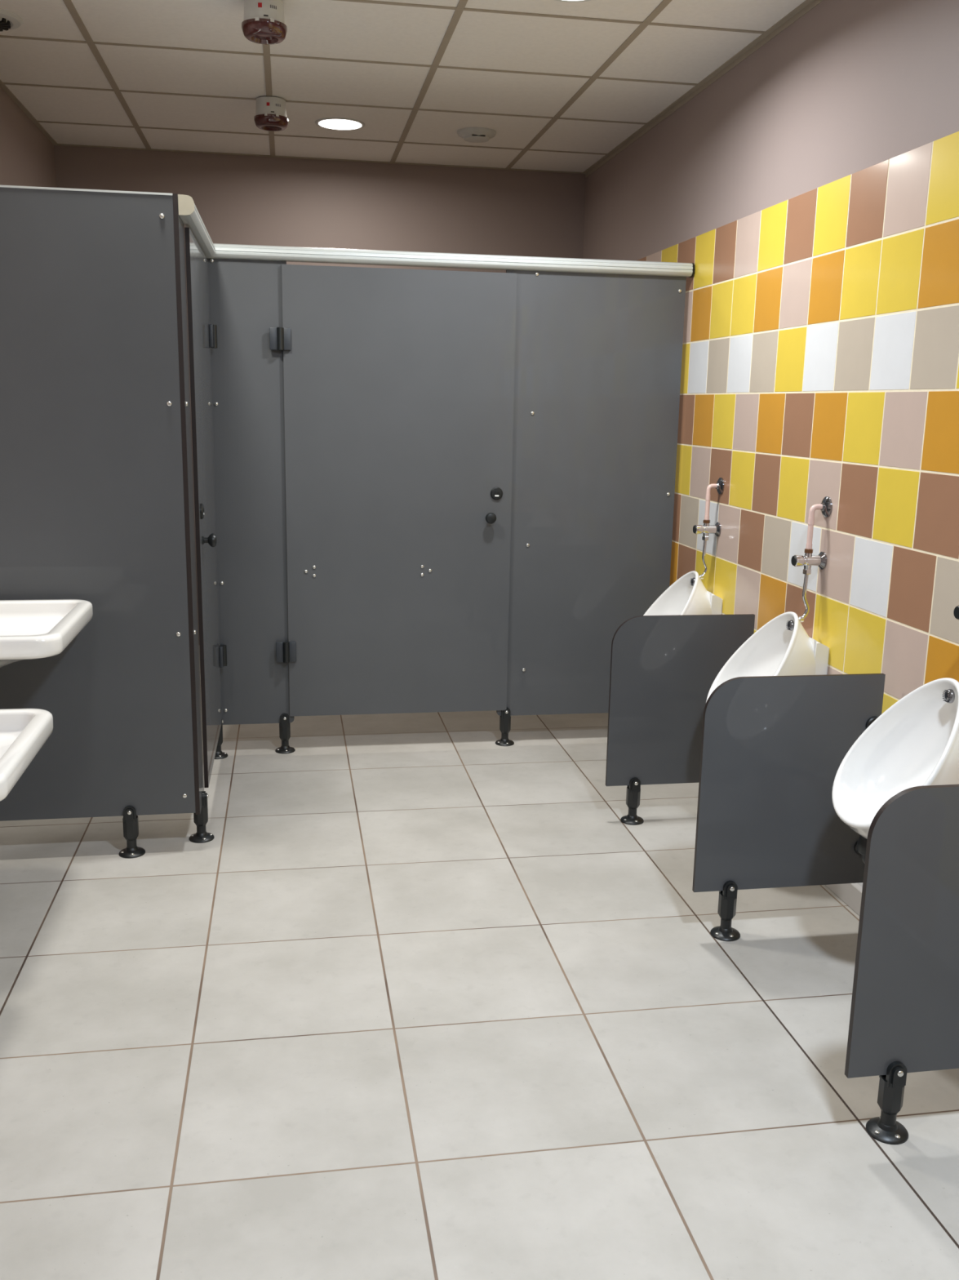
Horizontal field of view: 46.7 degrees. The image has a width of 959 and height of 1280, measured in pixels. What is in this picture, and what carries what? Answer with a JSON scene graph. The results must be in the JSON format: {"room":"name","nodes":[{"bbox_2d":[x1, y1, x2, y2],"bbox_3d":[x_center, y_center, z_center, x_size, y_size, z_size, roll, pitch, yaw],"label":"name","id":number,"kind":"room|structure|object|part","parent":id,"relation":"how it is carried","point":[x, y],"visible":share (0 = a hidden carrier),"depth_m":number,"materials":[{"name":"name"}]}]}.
{"room":"public restroom","nodes":[
{"label":"public restroom","id":0,"kind":"room"},
{"bbox_2d":[0,86,56,187],"bbox_3d":[-1.517,-0.356,1.974,0.120,2.579,7.660,-1,12,-10],"label":"wall","id":1,"kind":"structure","parent":0,"point":[27,157],"depth_m":4.74,"materials":[{"name":"brown paint"}]},
{"bbox_2d":[0,708,53,800],"bbox_3d":[-1.234,0.356,2.369,0.545,0.278,0.550,-1,12,-10],"label":"washbasin","id":2,"kind":"object","parent":1,"relation":"attached to","point":[24,732],"visible":1,"depth_m":2.46,"materials":[{"name":"white ceramic"}]},
{"bbox_2d":[0,599,93,666],"bbox_3d":[-1.332,0.078,2.917,0.545,0.278,0.545,-1,12,-10],"label":"washbasin","id":3,"kind":"object","parent":1,"relation":"attached to","point":[29,629],"visible":1,"depth_m":3.01,"materials":[{"name":"white ceramic"}]},
{"bbox_2d":[53,145,586,637],"bbox_3d":[-0.790,-1.189,5.957,2.913,2.579,0.120,-1,12,-10],"label":"wall","id":4,"kind":"structure","parent":0,"point":[238,199],"depth_m":5.70,"materials":[{"name":"brown paint"}]},
{"bbox_2d":[0,0,805,172],"bbox_3d":[-0.116,-1.700,1.927,2.913,0.120,7.900,-1,12,-10],"label":"ceiling","id":5,"kind":"structure","parent":0,"point":[324,28],"depth_m":4.11,"materials":[{"name":"tile"}]},
{"bbox_2d":[0,8,22,31],"bbox_3d":[-1.593,-2.008,3.597,0.210,0.026,0.210,-1,12,-10],"label":"ceiling vent","id":6,"kind":"object","parent":5,"relation":"in","point":[8,20],"visible":1,"depth_m":3.59,"materials":[{"name":"white plastic"}]},
{"bbox_2d":[241,0,287,44],"bbox_3d":[-0.663,-1.907,3.417,0.139,0.107,0.139,-1,12,-10],"label":"beacon","id":7,"kind":"object","parent":5,"relation":"attached to","point":[264,21],"visible":1,"depth_m":3.37,"materials":[{"name":"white plastic"}]},
{"bbox_2d":[253,96,288,131],"bbox_3d":[-0.851,-2.148,4.535,0.139,0.107,0.139,-1,12,-10],"label":"beacon","id":8,"kind":"object","parent":5,"relation":"attached to","point":[270,111],"visible":1,"depth_m":4.49,"materials":[{"name":"white plastic"}]},
{"bbox_2d":[315,117,364,130],"bbox_3d":[-0.615,-2.277,4.901,0.220,0.006,0.220,-1,12,-10],"label":"recessed light","id":9,"kind":"object","parent":5,"relation":"in","point":[332,123],"visible":1,"depth_m":4.89,"materials":[{"name":"white plastic"}]},
{"bbox_2d":[0,0,765,168],"bbox_3d":[-0.099,-1.617,1.834,2.673,0.003,7.879,-1,12,-10],"label":"grid","id":10,"kind":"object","parent":5,"relation":"attached to","point":[461,5],"depth_m":4.10,"materials":[{"name":"metal"}]},
{"bbox_2d":[457,127,496,142],"bbox_3d":[-0.013,-2.271,5.007,0.176,0.038,0.176,-1,12,-10],"label":"smoke detector","id":11,"kind":"object","parent":5,"relation":"attached to","point":[474,135],"visible":1,"depth_m":4.96,"materials":[{"name":"white plastic"}]},
{"bbox_2d":[555,0,591,2],"bbox_3d":[0.277,-1.911,3.257,0.220,0.006,0.220,-1,12,-10],"label":"recessed light","id":12,"kind":"object","parent":5,"relation":"in","point":[571,1],"visible":1,"depth_m":3.35,"materials":[{"name":"white plastic"}]},
{"bbox_2d":[0,658,958,1279],"bbox_3d":[-0.165,0.940,2.488,2.913,0.120,7.900,-1,12,-10],"label":"floor","id":13,"kind":"structure","parent":0,"point":[420,1002],"depth_m":2.44,"materials":[{"name":"tile"}]},
{"bbox_2d":[0,185,195,858],"bbox_3d":[-1.255,-0.281,3.201,0.792,1.932,0.079,-1,12,-10],"label":"partition panel","id":14,"kind":"object","parent":13,"relation":"on","point":[92,504],"visible":1,"depth_m":3.19,"materials":[{"name":"laminate"}]},
{"bbox_3d":[-1.238,-1.223,3.001,0.791,0.005,0.016,-1,12,-10],"label":"trim","id":15,"kind":"part","parent":14,"relation":"part of","materials":[{"name":"silver metal"}]},
{"bbox_3d":[-1.075,0.649,3.433,0.079,0.022,0.079,-1,12,-10],"label":"plate","id":16,"kind":"part","parent":14,"relation":"part of","materials":[{"name":"black plastic"}]},
{"bbox_2d":[172,193,227,843],"bbox_3d":[-0.927,-0.390,3.744,0.106,1.931,0.996,-1,12,-10],"label":"door","id":17,"kind":"structure","parent":13,"relation":"on","point":[202,335],"depth_m":3.49,"materials":[{"name":"laminate"}]},
{"bbox_3d":[-0.873,-0.305,3.351,0.079,1.931,0.183,-1,12,-10],"label":"door post panel","id":18,"kind":"part","parent":17,"relation":"part of","materials":[{"name":"grey laminate"}]},
{"bbox_2d":[177,194,215,257],"bbox_3d":[-0.891,-1.302,3.528,0.044,0.054,0.944,-1,12,-10],"label":"rail","id":19,"kind":"object","parent":17,"relation":"attached to","point":[188,213],"visible":0.98,"depth_m":3.26,"materials":[{"name":"metal"}]},
{"bbox_3d":[-0.892,0.626,3.560,0.079,0.022,0.079,-1,12,-10],"label":"plate","id":20,"kind":"part","parent":17,"relation":"part of","materials":[{"name":"black plastic"}]},
{"bbox_3d":[-0.856,-0.316,3.516,0.044,0.043,0.043,-1,12,-10],"label":"door knob","id":21,"kind":"part","parent":17,"relation":"part of","materials":[{"name":"black plastic"}]},
{"bbox_3d":[-1.017,-0.485,4.183,0.079,1.931,0.080,-1,12,-10],"label":"door post panel","id":22,"kind":"part","parent":17,"relation":"part of","materials":[{"name":"black plastic"}]},
{"bbox_3d":[-1.034,0.449,4.382,0.079,0.022,0.079,-1,12,-10],"label":"plate","id":23,"kind":"part","parent":17,"relation":"part of","materials":[{"name":"black plastic"}]},
{"bbox_2d":[206,257,295,753],"bbox_3d":[-0.871,-0.484,4.254,0.292,1.905,0.079,-1,12,-10],"label":"partition panel","id":24,"kind":"object","parent":13,"relation":"on","point":[245,296],"visible":1,"depth_m":4.23,"materials":[{"name":"laminate"}]},
{"bbox_3d":[-0.782,0.435,4.467,0.079,0.022,0.079,-1,12,-10],"label":"plate","id":25,"kind":"part","parent":24,"relation":"part of","materials":[{"name":"black plastic"}]},
{"bbox_2d":[269,264,516,716],"bbox_3d":[-0.328,-0.540,4.297,0.928,1.718,0.058,-1,12,-10],"label":"door","id":26,"kind":"structure","parent":24,"relation":"attached to","point":[399,383],"depth_m":4.30,"materials":[{"name":"laminate"}]},
{"bbox_3d":[0.043,-0.480,4.368,0.043,0.043,0.044,-1,12,-10],"label":"door knob","id":27,"kind":"part","parent":26,"relation":"part of","materials":[{"name":"black plastic"}]},
{"bbox_2d":[495,270,686,746],"bbox_3d":[0.437,-0.507,4.475,0.718,1.905,0.079,-1,12,-10],"label":"partition panel","id":28,"kind":"object","parent":13,"relation":"on","point":[598,357],"visible":0.92,"depth_m":4.44,"materials":[{"name":"laminate"}]},
{"bbox_2d":[206,243,694,277],"bbox_3d":[-0.083,-1.426,4.171,1.854,0.054,0.044,-1,12,-10],"label":"rail","id":29,"kind":"object","parent":28,"relation":"on","point":[234,251],"visible":0.83,"depth_m":4.15,"materials":[{"name":"white metal"}]},
{"bbox_3d":[0.105,0.420,4.617,0.079,0.022,0.079,-1,12,-10],"label":"plate","id":30,"kind":"part","parent":28,"relation":"part of","materials":[{"name":"black plastic"}]},
{"bbox_2d":[605,613,755,825],"bbox_3d":[0.693,0.266,3.736,0.534,0.710,0.079,-1,12,-10],"label":"divider","id":31,"kind":"object","parent":13,"relation":"on","point":[664,668],"visible":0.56,"depth_m":3.70,"materials":[{"name":"laminate"}]},
{"bbox_3d":[0.520,0.605,3.779,0.079,0.022,0.079,-1,12,-10],"label":"plate","id":32,"kind":"part","parent":31,"relation":"part of","materials":[{"name":"black plastic"}]},
{"bbox_2d":[692,673,885,941],"bbox_3d":[0.832,0.439,2.931,0.534,0.710,0.079,-1,12,-10],"label":"divider","id":33,"kind":"object","parent":13,"relation":"on","point":[774,748],"visible":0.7,"depth_m":2.90,"materials":[{"name":"laminate"}]},
{"bbox_3d":[0.659,0.779,2.974,0.079,0.022,0.079,-1,12,-10],"label":"plate","id":34,"kind":"part","parent":33,"relation":"part of","materials":[{"name":"black plastic"}]},
{"bbox_2d":[844,784,958,1144],"bbox_3d":[0.971,0.613,2.128,0.534,0.710,0.079,-1,12,-10],"label":"divider","id":35,"kind":"object","parent":13,"relation":"on","point":[904,1017],"visible":1,"depth_m":2.09,"materials":[{"name":"laminate"}]},
{"bbox_3d":[0.798,0.952,2.172,0.079,0.022,0.079,-1,12,-10],"label":"plate","id":36,"kind":"part","parent":35,"relation":"part of","materials":[{"name":"black plastic"}]},
{"bbox_2d":[582,0,958,887],"bbox_3d":[1.235,-0.404,2.440,0.122,2.579,7.660,-1,12,-10],"label":"wall","id":37,"kind":"structure","parent":0,"point":[811,190],"depth_m":3.27,"materials":[{"name":"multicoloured tile"}]},
{"bbox_2d":[0,0,823,177],"bbox_3d":[-0.118,-1.630,1.942,2.673,0.022,7.660,-1,12,-10],"label":"trim","id":38,"kind":"structure","parent":37,"relation":"attached to","point":[807,5],"depth_m":4.59,"materials":[{"name":"metal"}]},
{"bbox_2d":[643,570,723,615],"bbox_3d":[0.724,-0.026,4.192,0.316,0.471,0.321,-1,12,-10],"label":"urinal","id":39,"kind":"object","parent":37,"relation":"attached to","point":[688,595],"visible":0.36,"depth_m":4.21,"materials":[{"name":"white ceramic"}]},
{"bbox_2d":[693,477,724,579],"bbox_3d":[0.841,-0.412,4.115,0.094,0.378,0.062,-1,12,-10],"label":"valve","id":40,"kind":"object","parent":37,"relation":"attached to","point":[707,529],"visible":1,"depth_m":4.10,"materials":[{"name":"silver metal"}]},
{"bbox_2d":[706,611,829,702],"bbox_3d":[0.863,0.147,3.387,0.316,0.471,0.321,-1,12,-10],"label":"urinal","id":41,"kind":"object","parent":37,"relation":"attached to","point":[782,646],"visible":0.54,"depth_m":3.43,"materials":[{"name":"white ceramic"}]},
{"bbox_2d":[791,496,832,622],"bbox_3d":[0.980,-0.239,3.311,0.094,0.378,0.062,-1,12,-10],"label":"valve","id":42,"kind":"object","parent":37,"relation":"attached to","point":[809,560],"visible":1,"depth_m":3.30,"materials":[{"name":"silver metal"}]},
{"bbox_2d":[826,883,862,915],"bbox_3d":[1.141,0.823,2.689,0.021,0.072,7.658,-1,12,-10],"label":"baseboard","id":43,"kind":"structure","parent":37,"relation":"attached to","point":[851,894],"depth_m":3.15,"materials":[{"name":"tile"}]},
{"bbox_2d":[831,677,958,863],"bbox_3d":[1.003,0.321,2.582,0.316,0.471,0.321,-1,12,-10],"label":"urinal","id":44,"kind":"object","parent":37,"relation":"attached to","point":[914,742],"visible":0.66,"depth_m":2.66,"materials":[{"name":"white ceramic"}]},
{"bbox_2d":[954,604,958,619],"bbox_3d":[1.052,-0.068,2.490,0.013,0.031,0.062,-1,12,-10],"label":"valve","id":45,"kind":"object","parent":37,"relation":"attached to","point":[957,608],"visible":1,"depth_m":2.46,"materials":[{"name":"silver metal"}]}
]}

